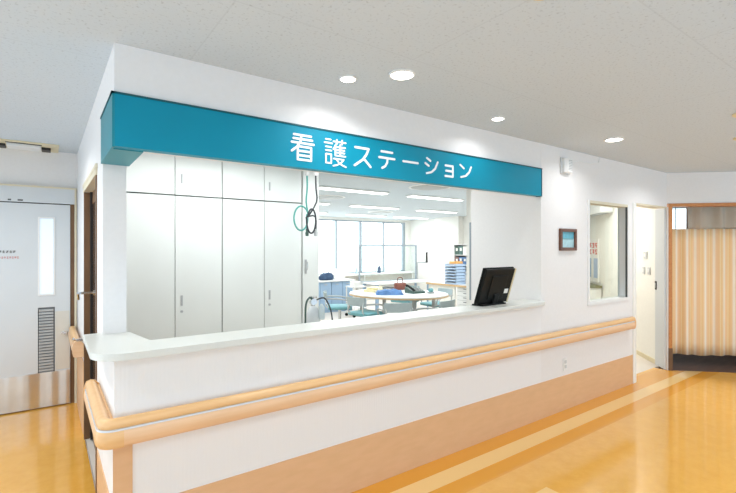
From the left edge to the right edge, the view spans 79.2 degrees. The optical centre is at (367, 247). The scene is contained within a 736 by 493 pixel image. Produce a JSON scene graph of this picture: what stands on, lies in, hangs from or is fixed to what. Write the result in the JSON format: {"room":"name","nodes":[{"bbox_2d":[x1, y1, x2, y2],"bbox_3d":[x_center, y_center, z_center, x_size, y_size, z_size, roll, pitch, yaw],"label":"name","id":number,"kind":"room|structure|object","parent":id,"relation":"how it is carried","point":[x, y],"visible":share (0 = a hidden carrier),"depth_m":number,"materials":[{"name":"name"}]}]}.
{"room":"hospital interior","nodes":[
{"label":"hospital interior","id":0,"kind":"room"},
{"bbox_2d":[0,148,76,414],"bbox_3d":[-4.284,0.300,3.578,3.256,2.500,0.100,0,0,-36],"label":"wall","id":1,"kind":"structure","parent":0,"point":[19,167],"depth_m":4.31,"materials":[{"name":"white paint"}]},
{"bbox_2d":[0,183,76,413],"bbox_3d":[-3.490,0.477,4.053,1.400,2.145,0.060,0,0,-36],"label":"door","id":2,"kind":"structure","parent":1,"relation":"in","point":[38,224],"depth_m":4.27,"materials":[{"name":"white metal"}]},
{"bbox_2d":[77,42,141,466],"bbox_3d":[-2.007,0.300,3.308,0.116,2.500,3.008,0,0,-36],"label":"wall","id":3,"kind":"structure","parent":0,"point":[123,71],"depth_m":2.52,"materials":[{"name":"white paint"}]},
{"bbox_2d":[68,326,83,357],"bbox_3d":[-2.646,0.817,4.020,0.084,0.180,0.984,0,0,-36],"label":"handrail","id":4,"kind":"object","parent":3,"relation":"attached to","point":[77,346],"visible":0.9,"depth_m":3.70,"materials":[{"name":"brown wood"}]},
{"bbox_2d":[77,357,83,433],"bbox_3d":[-2.633,1.250,4.069,0.006,0.599,0.920,0,0,-36],"label":"baseboard","id":5,"kind":"structure","parent":3,"relation":"attached to","point":[80,363],"depth_m":3.96,"materials":[{"name":"wood"}]},
{"bbox_2d":[76,163,97,492],"bbox_3d":[-1.971,0.517,3.203,0.181,2.065,1.180,0,0,-36],"label":"door","id":6,"kind":"structure","parent":3,"relation":"in","point":[89,187],"depth_m":3.57,"materials":[{"name":"brown wood"}]},
{"bbox_2d":[97,450,108,492],"bbox_3d":[-1.408,1.385,2.376,0.006,0.329,0.780,0,0,-36],"label":"baseboard","id":7,"kind":"structure","parent":3,"relation":"attached to","point":[102,487],"depth_m":2.51,"materials":[{"name":"wood"}]},
{"bbox_2d":[300,171,318,323],"bbox_3d":[-0.793,0.300,5.280,0.204,2.500,0.485,0,0,-36],"label":"wall column","id":8,"kind":"structure","parent":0,"point":[309,244],"depth_m":5.07,"materials":[{"name":"white paint"}]},
{"bbox_2d":[305,259,307,273],"bbox_3d":[-0.691,0.210,5.021,0.026,0.160,0.054,0,0,-36],"label":"wall hook","id":9,"kind":"object","parent":8,"relation":"attached to","point":[306,262],"visible":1,"depth_m":5.03,"materials":[{"name":"grey plastic"}]},
{"bbox_2d":[319,216,409,296],"bbox_3d":[-1.614,0.300,13.245,7.480,2.500,0.150,0,0,-36],"label":"wall","id":10,"kind":"structure","parent":0,"point":[407,222],"depth_m":14.81,"materials":[{"name":"white paint"}]},
{"bbox_2d":[319,219,404,274],"bbox_3d":[-1.361,-0.035,13.416,6.410,1.670,0.110,0,0,-36],"label":"window","id":11,"kind":"structure","parent":10,"relation":"in","point":[360,222],"depth_m":14.67,"materials":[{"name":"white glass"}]},
{"bbox_2d":[0,0,735,219],"bbox_3d":[1.161,-1.000,6.581,15.600,0.100,14.700,0,0,-36],"label":"ceiling","id":12,"kind":"structure","parent":0,"point":[659,76],"depth_m":2.25,"materials":[{"name":"white paint"}]},
{"bbox_2d":[0,138,58,152],"bbox_3d":[-3.284,-0.931,4.024,0.800,0.038,0.390,0,0,-36],"label":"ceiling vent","id":13,"kind":"object","parent":12,"relation":"in","point":[4,143],"visible":1,"depth_m":4.04,"materials":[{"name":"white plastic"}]},
{"bbox_2d":[293,171,309,235],"bbox_3d":[-0.717,-0.539,4.789,0.193,0.819,0.056,0,0,-36],"label":"gas hose","id":14,"kind":"object","parent":12,"relation":"hanging from","point":[306,173],"visible":0.84,"depth_m":4.81,"materials":[{"name":"green plastic"}]},
{"bbox_2d":[305,172,317,235],"bbox_3d":[-0.603,-0.539,4.798,0.146,0.819,0.056,0,0,-36],"label":"gas hose","id":15,"kind":"object","parent":12,"relation":"hanging from","point":[315,174],"visible":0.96,"depth_m":4.81,"materials":[{"name":"black plastic"}]},
{"bbox_2d":[319,195,344,198],"bbox_3d":[-0.764,-0.939,8.286,0.680,0.022,0.680,0,0,-36],"label":"ceiling vent","id":16,"kind":"object","parent":12,"relation":"in","point":[320,196],"visible":0.77,"depth_m":8.18,"materials":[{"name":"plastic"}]},
{"bbox_2d":[339,75,356,82],"bbox_3d":[-0.112,-0.944,2.487,0.099,0.012,0.099,0,0,-36],"label":"recessed light","id":17,"kind":"object","parent":12,"relation":"in","point":[344,78],"visible":1,"depth_m":2.47,"materials":[{"name":"white plastic"}]},
{"bbox_2d":[319,186,388,194],"bbox_3d":[-0.230,-0.932,7.241,1.320,0.036,0.200,0,0,-36],"label":"recessed light","id":18,"kind":"object","parent":12,"relation":"in","point":[320,187],"visible":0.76,"depth_m":7.17,"materials":[{"name":"white plastic"}]},
{"bbox_2d":[345,213,386,216],"bbox_3d":[-0.046,-0.932,12.683,1.320,0.036,0.200,0,0,-36],"label":"recessed light","id":19,"kind":"object","parent":12,"relation":"in","point":[348,213],"visible":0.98,"depth_m":12.58,"materials":[{"name":"white plastic"}]},
{"bbox_2d":[347,214,385,216],"bbox_3d":[-0.046,-0.921,12.683,1.290,0.014,0.150,0,0,-36],"label":"diffuser","id":20,"kind":"object","parent":19,"relation":"attached to","point":[347,214],"depth_m":12.59,"materials":[{"name":"white plastic"}]},
{"bbox_2d":[349,205,399,209],"bbox_3d":[0.162,-0.932,10.179,1.320,0.036,0.200,0,0,-36],"label":"recessed light","id":21,"kind":"object","parent":12,"relation":"in","point":[361,206],"visible":1,"depth_m":10.06,"materials":[{"name":"white plastic"}]},
{"bbox_2d":[368,211,391,212],"bbox_3d":[0.330,-0.939,11.720,0.680,0.022,0.680,0,0,-36],"label":"recessed light","id":22,"kind":"object","parent":12,"relation":"in","point":[369,211],"visible":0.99,"depth_m":11.64,"materials":[{"name":"grey plastic"}]},
{"bbox_2d":[389,69,414,79],"bbox_3d":[0.186,-0.944,2.429,0.146,0.012,0.146,0,0,-36],"label":"recessed light","id":23,"kind":"object","parent":12,"relation":"in","point":[398,74],"visible":1,"depth_m":2.41,"materials":[{"name":"white plastic"}]},
{"bbox_2d":[393,216,428,218],"bbox_3d":[1.331,-0.932,13.680,1.320,0.036,0.200,0,0,-36],"label":"recessed light","id":24,"kind":"object","parent":12,"relation":"in","point":[393,216],"visible":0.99,"depth_m":13.55,"materials":[{"name":"white plastic"}]},
{"bbox_2d":[394,217,427,218],"bbox_3d":[1.331,-0.921,13.680,1.290,0.014,0.150,0,0,-36],"label":"diffuser","id":25,"kind":"object","parent":24,"relation":"attached to","point":[394,217],"depth_m":13.68,"materials":[{"name":"white plastic"}]},
{"bbox_2d":[408,184,448,189],"bbox_3d":[0.967,-0.939,6.935,0.680,0.022,0.680,0,0,-36],"label":"ceiling vent","id":26,"kind":"object","parent":12,"relation":"in","point":[421,186],"visible":0.78,"depth_m":6.84,"materials":[{"name":"grey plastic"}]},
{"bbox_2d":[406,194,463,201],"bbox_3d":[1.277,-0.932,8.332,1.320,0.036,0.200,0,0,-36],"label":"recessed light","id":27,"kind":"object","parent":12,"relation":"in","point":[412,195],"visible":1,"depth_m":8.22,"materials":[{"name":"white plastic"}]},
{"bbox_2d":[415,209,457,212],"bbox_3d":[1.758,-0.932,11.334,1.320,0.036,0.200,0,0,-36],"label":"recessed light","id":28,"kind":"object","parent":12,"relation":"in","point":[423,210],"visible":1,"depth_m":11.19,"materials":[{"name":"white plastic"}]},
{"bbox_2d":[416,210,455,212],"bbox_3d":[1.758,-0.921,11.334,1.290,0.014,0.150,0,0,-36],"label":"diffuser","id":29,"kind":"object","parent":28,"relation":"attached to","point":[438,211],"depth_m":11.23,"materials":[{"name":"white plastic"}]},
{"bbox_2d":[491,116,504,120],"bbox_3d":[0.950,-0.944,3.252,0.099,0.012,0.099,0,0,-36],"label":"recessed light","id":30,"kind":"object","parent":12,"relation":"in","point":[496,118],"visible":1,"depth_m":3.23,"materials":[{"name":"white plastic"}]},
{"bbox_2d":[604,137,623,141],"bbox_3d":[2.144,-0.944,3.878,0.156,0.012,0.156,0,0,-36],"label":"recessed light","id":31,"kind":"object","parent":12,"relation":"in","point":[612,139],"visible":1,"depth_m":3.85,"materials":[{"name":"white plastic"}]},
{"bbox_2d":[0,297,735,492],"bbox_3d":[0.736,1.600,6.212,14.478,0.100,14.400,0,0,-36],"label":"floor","id":32,"kind":"structure","parent":0,"point":[665,431],"depth_m":3.42,"materials":[{"name":"orange plastic"}]},
{"bbox_2d":[126,192,221,339],"bbox_3d":[-1.968,0.524,4.420,0.896,2.052,0.452,0,0,-36],"label":"storage cabinet","id":33,"kind":"object","parent":32,"relation":"on","point":[174,243],"visible":0.63,"depth_m":4.23,"materials":[{"name":"white metal"}]},
{"bbox_2d":[126,152,221,198],"bbox_3d":[-1.968,-0.725,4.421,0.896,0.438,0.450,0,0,-36],"label":"storage cabinet","id":34,"kind":"object","parent":33,"relation":"on","point":[149,173],"visible":0.64,"depth_m":4.24,"materials":[{"name":"white metal"}]},
{"bbox_2d":[222,199,300,331],"bbox_3d":[-1.240,0.524,4.947,0.896,2.052,0.452,0,0,-36],"label":"storage cabinet","id":35,"kind":"object","parent":32,"relation":"on","point":[261,241],"visible":0.68,"depth_m":4.75,"materials":[{"name":"white metal"}]},
{"bbox_2d":[220,162,300,203],"bbox_3d":[-1.240,-0.725,4.948,0.896,0.438,0.450,0,0,-36],"label":"storage cabinet","id":36,"kind":"object","parent":35,"relation":"on","point":[239,181],"visible":0.68,"depth_m":4.75,"materials":[{"name":"white metal"}]},
{"bbox_2d":[304,296,332,322],"bbox_3d":[-0.488,0.995,4.077,0.290,1.109,0.261,0,0,12],"label":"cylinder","id":37,"kind":"object","parent":32,"relation":"on","point":[313,314],"visible":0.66,"depth_m":4.04,"materials":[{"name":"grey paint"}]},
{"bbox_2d":[319,304,324,319],"bbox_3d":[-0.423,0.580,4.064,0.056,0.140,0.056,0,0,-36],"label":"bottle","id":38,"kind":"object","parent":37,"relation":"on","point":[321,308],"depth_m":4.04,"materials":[{"name":"plastic"}]},
{"bbox_2d":[319,282,330,312],"bbox_3d":[-1.266,1.183,10.732,0.616,0.735,0.488,0,0,-36],"label":"base cabinet","id":39,"kind":"object","parent":32,"relation":"on","point":[323,286],"visible":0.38,"depth_m":10.61,"materials":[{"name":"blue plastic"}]},
{"bbox_2d":[323,290,351,318],"bbox_3d":[-0.542,1.179,8.336,0.601,0.739,0.566,0,0,-6],"label":"office chair","id":40,"kind":"object","parent":32,"relation":"on","point":[339,307],"visible":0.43,"depth_m":8.14,"materials":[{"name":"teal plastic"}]},
{"bbox_2d":[331,281,352,311],"bbox_3d":[-0.764,1.183,11.096,0.616,0.735,0.488,0,0,-36],"label":"base cabinet","id":41,"kind":"object","parent":32,"relation":"on","point":[338,288],"visible":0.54,"depth_m":10.87,"materials":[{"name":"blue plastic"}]},
{"bbox_2d":[319,278,354,281],"bbox_3d":[-1.025,0.796,10.931,1.320,0.033,0.570,0,0,-36],"label":"countertop","id":42,"kind":"structure","parent":41,"relation":"on","point":[345,279],"depth_m":10.82,"materials":[{"name":"white laminate"}]},
{"bbox_2d":[319,270,333,279],"bbox_3d":[-1.021,0.657,10.841,0.410,0.244,0.246,0,0,-36],"label":"bag","id":43,"kind":"object","parent":42,"relation":"on","point":[325,276],"visible":0.97,"depth_m":10.75,"materials":[{"name":"blue fabric"}]},
{"bbox_2d":[333,273,344,278],"bbox_3d":[-0.765,0.714,11.187,0.292,0.130,0.232,0,0,-36],"label":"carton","id":44,"kind":"object","parent":42,"relation":"on","point":[339,275],"visible":0.78,"depth_m":11.09,"materials":[{"name":"white cardboard"}]},
{"bbox_2d":[345,281,367,317],"bbox_3d":[-0.262,1.149,10.150,0.408,0.799,0.350,0,0,-36],"label":"medical cart","id":45,"kind":"object","parent":32,"relation":"on","point":[353,284],"visible":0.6,"depth_m":10.01,"materials":[{"name":"white metal"}]},
{"bbox_2d":[350,281,360,286],"bbox_3d":[-0.288,0.807,10.050,0.180,0.115,0.180,0,0,-36],"label":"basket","id":46,"kind":"object","parent":45,"relation":"on","point":[352,283],"depth_m":9.99,"materials":[{"name":"white plastic"}]},
{"bbox_2d":[345,285,367,287],"bbox_3d":[-0.262,0.877,10.150,0.380,0.025,0.350,0,0,-36],"label":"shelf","id":47,"kind":"object","parent":45,"relation":"attached to","point":[351,286],"depth_m":10.00,"materials":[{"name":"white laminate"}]},
{"bbox_2d":[346,296,383,316],"bbox_3d":[-0.049,1.179,7.514,0.566,0.739,0.601,0,0,44],"label":"office chair","id":48,"kind":"object","parent":32,"relation":"on","point":[353,301],"visible":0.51,"depth_m":7.33,"materials":[{"name":"teal plastic"}]},
{"bbox_2d":[319,271,414,297],"bbox_3d":[-1.066,1.170,13.197,6.150,0.760,0.530,0,0,-36],"label":"countertop","id":49,"kind":"structure","parent":32,"relation":"on","point":[406,274],"depth_m":13.97,"materials":[{"name":"white laminate"}]},
{"bbox_2d":[330,269,344,273],"bbox_3d":[-0.910,0.709,13.322,0.362,0.160,0.262,0,0,-36],"label":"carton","id":50,"kind":"object","parent":49,"relation":"on","point":[333,271],"visible":0.73,"depth_m":13.22,"materials":[{"name":"white cardboard"}]},
{"bbox_2d":[384,265,398,271],"bbox_3d":[0.770,0.679,14.539,0.412,0.220,0.262,0,0,-36],"label":"carton","id":51,"kind":"object","parent":49,"relation":"on","point":[387,268],"visible":0.9,"depth_m":14.45,"materials":[{"name":"white cardboard"}]},
{"bbox_2d":[377,303,412,314],"bbox_3d":[0.404,1.179,6.810,0.566,0.739,0.601,0,0,-6],"label":"office chair","id":52,"kind":"object","parent":32,"relation":"on","point":[388,307],"visible":0.29,"depth_m":6.53,"materials":[{"name":"grey plastic"}]},
{"bbox_2d":[361,279,432,310],"bbox_3d":[0.722,1.185,10.923,1.780,0.730,0.650,0,0,-36],"label":"desk","id":53,"kind":"object","parent":32,"relation":"on","point":[413,282],"visible":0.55,"depth_m":10.85,"materials":[{"name":"laminate"}]},
{"bbox_2d":[359,245,416,281],"bbox_3d":[0.525,0.369,11.118,1.830,0.899,0.035,0,0,-36],"label":"screen","id":54,"kind":"object","parent":53,"relation":"on","point":[359,245],"visible":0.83,"depth_m":11.21,"materials":[{"name":"clear glass"}]},
{"bbox_2d":[417,252,427,278],"bbox_3d":[1.492,0.465,11.616,0.349,0.710,0.279,0,0,-36],"label":"monitor","id":55,"kind":"object","parent":53,"relation":"on","point":[426,252],"visible":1,"depth_m":11.55,"materials":[{"name":"grey plastic"}]},
{"bbox_2d":[349,289,448,313],"bbox_3d":[0.544,1.179,8.048,1.583,0.739,1.805,0,0,-36],"label":"meeting table","id":56,"kind":"object","parent":32,"relation":"on","point":[357,293],"visible":0.61,"depth_m":7.59,"materials":[{"name":"white laminate"}]},
{"bbox_2d":[364,289,381,292],"bbox_3d":[0.126,0.789,8.263,0.260,0.040,0.344,0,0,37],"label":"folder","id":57,"kind":"object","parent":56,"relation":"on","point":[365,290],"visible":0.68,"depth_m":8.11,"materials":[{"name":"paper"}]},
{"bbox_2d":[367,286,382,289],"bbox_3d":[0.131,0.748,8.291,0.220,0.040,0.284,0,0,19],"label":"folder","id":58,"kind":"object","parent":57,"relation":"on","point":[371,287],"visible":0.95,"depth_m":8.20,"materials":[{"name":"paper"}]},
{"bbox_2d":[375,288,403,294],"bbox_3d":[0.376,0.759,7.803,0.480,0.101,0.340,0,0,-2],"label":"folded cloth","id":59,"kind":"object","parent":56,"relation":"on","point":[393,291],"visible":1,"depth_m":7.66,"materials":[{"name":"blue fabric"}]},
{"bbox_2d":[394,277,405,289],"bbox_3d":[0.619,0.685,8.609,0.240,0.248,0.120,0,0,-36],"label":"handbag","id":60,"kind":"object","parent":56,"relation":"on","point":[399,286],"visible":0.88,"depth_m":8.56,"materials":[{"name":"red leather"}]},
{"bbox_2d":[405,284,424,293],"bbox_3d":[0.848,0.732,8.021,0.280,0.155,0.240,0,0,-36],"label":"telephone","id":61,"kind":"object","parent":56,"relation":"on","point":[408,289],"visible":1,"depth_m":7.97,"materials":[{"name":"black plastic"}]},
{"bbox_2d":[427,288,433,293],"bbox_3d":[1.118,0.762,7.920,0.100,0.094,0.080,0,0,-36],"label":"tape dispenser","id":62,"kind":"object","parent":56,"relation":"on","point":[430,290],"visible":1,"depth_m":7.90,"materials":[{"name":"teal plastic"}]},
{"bbox_2d":[391,286,419,302],"bbox_3d":[0.797,1.179,9.327,0.566,0.739,0.601,0,0,34],"label":"office chair","id":63,"kind":"object","parent":32,"relation":"on","point":[417,286],"visible":0.09,"depth_m":9.15,"materials":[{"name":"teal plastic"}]},
{"bbox_2d":[416,299,454,310],"bbox_3d":[1.040,1.179,7.032,0.601,0.739,0.566,0,0,42],"label":"office chair","id":64,"kind":"object","parent":32,"relation":"on","point":[442,304],"visible":0.27,"depth_m":6.82,"materials":[{"name":"grey plastic"}]},
{"bbox_2d":[420,288,452,307],"bbox_3d":[1.345,1.179,8.730,0.601,0.739,0.566,0,0,-31],"label":"office chair","id":65,"kind":"object","parent":32,"relation":"on","point":[446,290],"visible":0.23,"depth_m":8.75,"materials":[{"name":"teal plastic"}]},
{"bbox_2d":[426,281,465,307],"bbox_3d":[2.144,1.179,10.114,0.765,0.742,1.570,0,0,-36],"label":"desk","id":66,"kind":"object","parent":32,"relation":"on","point":[440,284],"visible":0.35,"depth_m":10.08,"materials":[{"name":"white laminate"}]},
{"bbox_2d":[445,281,464,284],"bbox_3d":[1.964,0.780,10.026,0.300,0.055,0.340,0,0,-36],"label":"tray","id":67,"kind":"object","parent":66,"relation":"on","point":[446,282],"visible":0.89,"depth_m":9.96,"materials":[{"name":"blue plastic"}]},
{"bbox_2d":[445,278,464,281],"bbox_3d":[1.964,0.714,10.026,0.300,0.055,0.340,0,0,-36],"label":"tray","id":68,"kind":"object","parent":67,"relation":"on","point":[446,279],"visible":0.92,"depth_m":9.96,"materials":[{"name":"plastic"}]},
{"bbox_2d":[445,275,464,278],"bbox_3d":[1.964,0.647,10.026,0.300,0.055,0.340,0,0,-36],"label":"tray","id":69,"kind":"object","parent":68,"relation":"on","point":[446,276],"visible":0.93,"depth_m":9.96,"materials":[{"name":"plastic"}]},
{"bbox_2d":[445,272,464,275],"bbox_3d":[1.964,0.581,10.026,0.300,0.055,0.340,0,0,-36],"label":"tray","id":70,"kind":"object","parent":69,"relation":"on","point":[446,273],"visible":0.95,"depth_m":9.96,"materials":[{"name":"plastic"}]},
{"bbox_2d":[445,269,464,272],"bbox_3d":[1.964,0.514,10.026,0.300,0.055,0.340,0,0,-36],"label":"tray","id":71,"kind":"object","parent":70,"relation":"on","point":[446,270],"visible":0.95,"depth_m":9.96,"materials":[{"name":"plastic"}]},
{"bbox_2d":[445,266,464,269],"bbox_3d":[1.964,0.448,10.026,0.300,0.055,0.340,0,0,-36],"label":"tray","id":72,"kind":"object","parent":71,"relation":"on","point":[447,267],"visible":1,"depth_m":9.96,"materials":[{"name":"plastic"}]},
{"bbox_2d":[445,264,464,266],"bbox_3d":[1.964,0.382,10.026,0.300,0.055,0.340,0,0,-36],"label":"tray","id":73,"kind":"object","parent":72,"relation":"on","point":[455,265],"visible":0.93,"depth_m":9.92,"materials":[{"name":"plastic"}]},
{"bbox_2d":[449,261,462,263],"bbox_3d":[1.975,0.326,9.985,0.250,0.051,0.180,0,0,-36],"label":"box","id":74,"kind":"object","parent":73,"relation":"on","point":[450,262],"visible":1,"depth_m":9.91,"materials":[{"name":"orange cardboard"}]},
{"bbox_2d":[453,244,465,283],"bbox_3d":[2.258,0.359,10.165,0.300,0.898,0.540,0,0,-36],"label":"shelf","id":75,"kind":"object","parent":66,"relation":"on","point":[454,245],"visible":0.17,"depth_m":10.30,"materials":[{"name":"white plastic"}]},
{"bbox_2d":[455,247,458,254],"bbox_3d":[2.130,0.059,10.290,0.221,0.184,0.112,0,0,-36],"label":"ring binder","id":76,"kind":"object","parent":75,"relation":"on","point":[456,248],"visible":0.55,"depth_m":10.22,"materials":[{"name":"plastic"}]},
{"bbox_2d":[459,246,462,254],"bbox_3d":[2.200,0.055,10.193,0.221,0.192,0.112,0,0,-36],"label":"ring binder","id":77,"kind":"object","parent":75,"relation":"on","point":[460,247],"visible":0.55,"depth_m":10.12,"materials":[{"name":"green plastic"}]},
{"bbox_2d":[457,287,465,305],"bbox_3d":[2.331,1.199,9.736,0.505,0.698,0.600,0,0,-36],"label":"drawer unit","id":78,"kind":"object","parent":32,"relation":"on","point":[461,291],"visible":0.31,"depth_m":9.72,"materials":[{"name":"grey plastic"}]},
{"bbox_2d":[590,283,601,299],"bbox_3d":[4.025,1.107,8.215,0.322,0.885,0.680,0,0,9],"label":"base cabinet","id":79,"kind":"object","parent":32,"relation":"on","point":[595,290],"visible":0.18,"depth_m":7.89,"materials":[{"name":"beige wood"}]},
{"bbox_2d":[103,49,666,492],"bbox_3d":[1.072,0.300,4.183,6.131,2.500,0.820,0,0,-36],"label":"wall","id":80,"kind":"structure","parent":0,"point":[181,462],"depth_m":2.99,"materials":[{"name":"white paint"}]},
{"bbox_2d":[113,444,132,492],"bbox_3d":[-1.141,1.220,2.071,0.080,0.659,0.008,0,0,-36],"label":"trim","id":81,"kind":"structure","parent":80,"relation":"attached to","point":[122,457],"depth_m":2.07,"materials":[{"name":"orange wood"}]},
{"bbox_2d":[83,299,544,361],"bbox_3d":[0.025,0.496,3.239,3.510,0.033,0.642,0,0,-36],"label":"countertop","id":82,"kind":"structure","parent":80,"relation":"on","point":[126,346],"depth_m":2.46,"materials":[{"name":"white laminate"}]},
{"bbox_2d":[472,267,515,305],"bbox_3d":[1.062,0.320,3.752,0.391,0.319,0.168,0,0,-36],"label":"monitor","id":83,"kind":"object","parent":82,"relation":"on","point":[495,283],"visible":1,"depth_m":3.69,"materials":[{"name":"black plastic"}]},
{"bbox_2d":[100,90,541,196],"bbox_3d":[0.048,-0.593,3.241,3.394,0.254,0.526,0,0,-36],"label":"sign","id":84,"kind":"object","parent":80,"relation":"attached to","point":[132,125],"visible":1,"depth_m":2.54,"materials":[{"name":"teal plastic"}]},
{"bbox_2d":[83,316,635,449],"bbox_3d":[0.672,0.838,3.780,5.169,0.138,0.795,0,0,-36],"label":"handrail","id":85,"kind":"object","parent":80,"relation":"attached to","point":[109,433],"visible":1,"depth_m":2.52,"materials":[{"name":"brown wood"}]},
{"bbox_2d":[180,355,632,492],"bbox_3d":[0.959,1.385,3.592,5.103,0.329,0.006,0,0,-36],"label":"wall base panel","id":86,"kind":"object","parent":80,"relation":"attached to","point":[350,466],"depth_m":3.18,"materials":[{"name":"orange wood"}]},
{"bbox_2d":[469,222,470,299],"bbox_3d":[1.132,0.140,4.746,0.128,0.820,0.018,0,0,-36],"label":"trim","id":87,"kind":"structure","parent":80,"relation":"attached to","point":[470,222],"depth_m":4.70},
{"bbox_2d":[563,358,566,370],"bbox_3d":[1.889,1.115,4.263,0.070,0.120,0.009,0,0,-36],"label":"wall outlet","id":88,"kind":"object","parent":80,"relation":"attached to","point":[564,359],"visible":1,"depth_m":4.25,"materials":[{"name":"white plastic"}]},
{"bbox_2d":[559,228,576,250],"bbox_3d":[1.924,-0.080,4.278,0.285,0.210,0.024,0,0,-36],"label":"picture frame","id":89,"kind":"object","parent":80,"relation":"attached to","point":[567,237],"visible":1,"depth_m":4.27,"materials":[{"name":"brown wood"}]},
{"bbox_2d":[563,232,573,238],"bbox_3d":[1.920,-0.122,4.284,0.221,0.065,0.004,0,0,-36],"label":"picture","id":90,"kind":"object","parent":89,"relation":"on","point":[566,235],"depth_m":4.29,"materials":[{"name":"blue paper"}]},
{"bbox_2d":[563,239,573,246],"bbox_3d":[1.920,-0.048,4.284,0.221,0.085,0.004,0,0,-36],"label":"picture","id":91,"kind":"object","parent":89,"relation":"attached to","point":[566,242],"depth_m":4.29},
{"bbox_2d":[560,157,599,174],"bbox_3d":[2.135,-0.826,4.408,0.739,0.241,0.061,0,0,-36],"label":"wall speaker","id":92,"kind":"object","parent":80,"relation":"attached to","point":[565,163],"visible":1,"depth_m":4.21,"materials":[{"name":"white plastic"}]},
{"bbox_2d":[587,200,628,305],"bbox_3d":[2.559,0.050,4.805,0.890,1.070,0.107,0,0,-36],"label":"window","id":93,"kind":"structure","parent":80,"relation":"in","point":[623,210],"depth_m":5.01,"materials":[{"name":"white plastic"}]},
{"bbox_2d":[633,203,635,382],"bbox_3d":[3.013,0.515,5.178,0.075,2.070,0.175,0,0,-36],"label":"trim","id":94,"kind":"structure","parent":80,"relation":"attached to","point":[634,204],"depth_m":5.10,"materials":[{"name":"white paint"}]},
{"bbox_2d":[636,203,666,208],"bbox_3d":[3.387,-0.513,5.443,0.870,0.017,0.155,0,0,-36],"label":"trim","id":95,"kind":"structure","parent":80,"relation":"attached to","point":[641,205],"depth_m":5.42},
{"bbox_2d":[656,207,668,369],"bbox_3d":[3.828,0.515,5.786,0.020,2.070,0.280,0,0,9],"label":"wall pier","id":96,"kind":"object","parent":80,"relation":"in","point":[667,208],"visible":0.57,"depth_m":5.65,"materials":[{"name":"white paint"}]},
{"bbox_2d":[655,208,665,368],"bbox_3d":[3.801,0.520,5.792,0.030,2.051,0.245,0,0,9],"label":"door","id":97,"kind":"structure","parent":96,"relation":"attached to","point":[660,214],"depth_m":5.77,"materials":[{"name":"white wood"}]},
{"bbox_2d":[410,216,465,299],"bbox_3d":[3.413,0.300,12.594,0.300,2.500,7.000,0,0,-36],"label":"wall","id":98,"kind":"structure","parent":0,"point":[437,237],"depth_m":14.42,"materials":[{"name":"white paint"}]},
{"bbox_2d":[466,189,470,304],"bbox_3d":[3.533,0.300,8.422,4.800,2.500,0.100,0,0,-36],"label":"wall partition","id":99,"kind":"structure","parent":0,"point":[468,192],"depth_m":7.04,"materials":[{"name":"white paint"}]},
{"bbox_2d":[590,207,655,358],"bbox_3d":[4.134,0.300,7.509,0.080,2.500,3.220,0,0,9],"label":"wall","id":100,"kind":"structure","parent":0,"point":[604,227],"depth_m":6.46,"materials":[{"name":"beige paint"}]},
{"bbox_2d":[590,239,598,282],"bbox_3d":[4.219,0.230,8.376,0.024,0.800,0.680,0,0,9],"label":"notice board","id":101,"kind":"object","parent":100,"relation":"attached to","point":[594,243],"visible":0.74,"depth_m":8.23,"materials":[{"name":"paper"}]},
{"bbox_2d":[590,205,612,215],"bbox_3d":[4.032,-0.675,7.763,0.198,0.190,0.750,0,0,9],"label":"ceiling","id":102,"kind":"structure","parent":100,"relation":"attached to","point":[595,210],"depth_m":7.51,"materials":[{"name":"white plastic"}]},
{"bbox_2d":[636,350,654,363],"bbox_3d":[4.081,1.520,7.472,0.012,0.059,3.110,0,0,9],"label":"baseboard","id":103,"kind":"structure","parent":100,"relation":"attached to","point":[639,353],"depth_m":6.20,"materials":[{"name":"beige wood"}]},
{"bbox_2d":[647,267,650,274],"bbox_3d":[3.864,0.315,6.124,0.013,0.100,0.076,0,0,9],"label":"switch plate","id":104,"kind":"object","parent":100,"relation":"attached to","point":[648,268],"visible":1,"depth_m":6.10,"materials":[{"name":"white plastic"}]},
{"bbox_2d":[667,171,735,203],"bbox_3d":[4.842,-0.757,5.542,2.100,0.385,0.120,0,0,9],"label":"wall","id":105,"kind":"structure","parent":0,"point":[696,187],"depth_m":5.59,"materials":[{"name":"white paint"}]},
{"bbox_2d":[667,203,735,370],"bbox_3d":[4.849,0.494,5.539,2.084,2.112,0.144,0,0,9],"label":"door frame","id":106,"kind":"structure","parent":105,"relation":"in","point":[670,349],"depth_m":5.63,"materials":[{"name":"brown wood"}]},
{"bbox_2d":[672,207,735,355],"bbox_3d":[4.993,0.340,5.699,2.251,2.123,0.071,0,0,9],"label":"curtain","id":107,"kind":"object","parent":106,"relation":"hanging from","point":[703,259],"visible":0.73,"depth_m":5.79,"materials":[{"name":"beige fabric"}]},
{"bbox_2d":[705,207,735,228],"bbox_3d":[6.012,-0.150,8.484,3.320,1.600,0.100,0,0,9],"label":"wall","id":108,"kind":"structure","parent":0,"point":[718,216],"depth_m":8.34,"materials":[{"name":"beige paint"}]},
{"bbox_2d":[672,207,685,228],"bbox_3d":[5.449,-0.075,8.574,1.340,1.450,0.060,0,0,9],"label":"window","id":109,"kind":"structure","parent":108,"relation":"in","point":[672,207],"depth_m":8.50,"materials":[{"name":"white glass"}]},
{"bbox_2d":[686,207,704,228],"bbox_3d":[6.144,0.103,8.333,0.312,1.906,0.072,0,0,9],"label":"drape","id":110,"kind":"object","parent":108,"relation":"hanging from","point":[703,209],"visible":0.13,"depth_m":8.33,"materials":[{"name":"beige fabric"}]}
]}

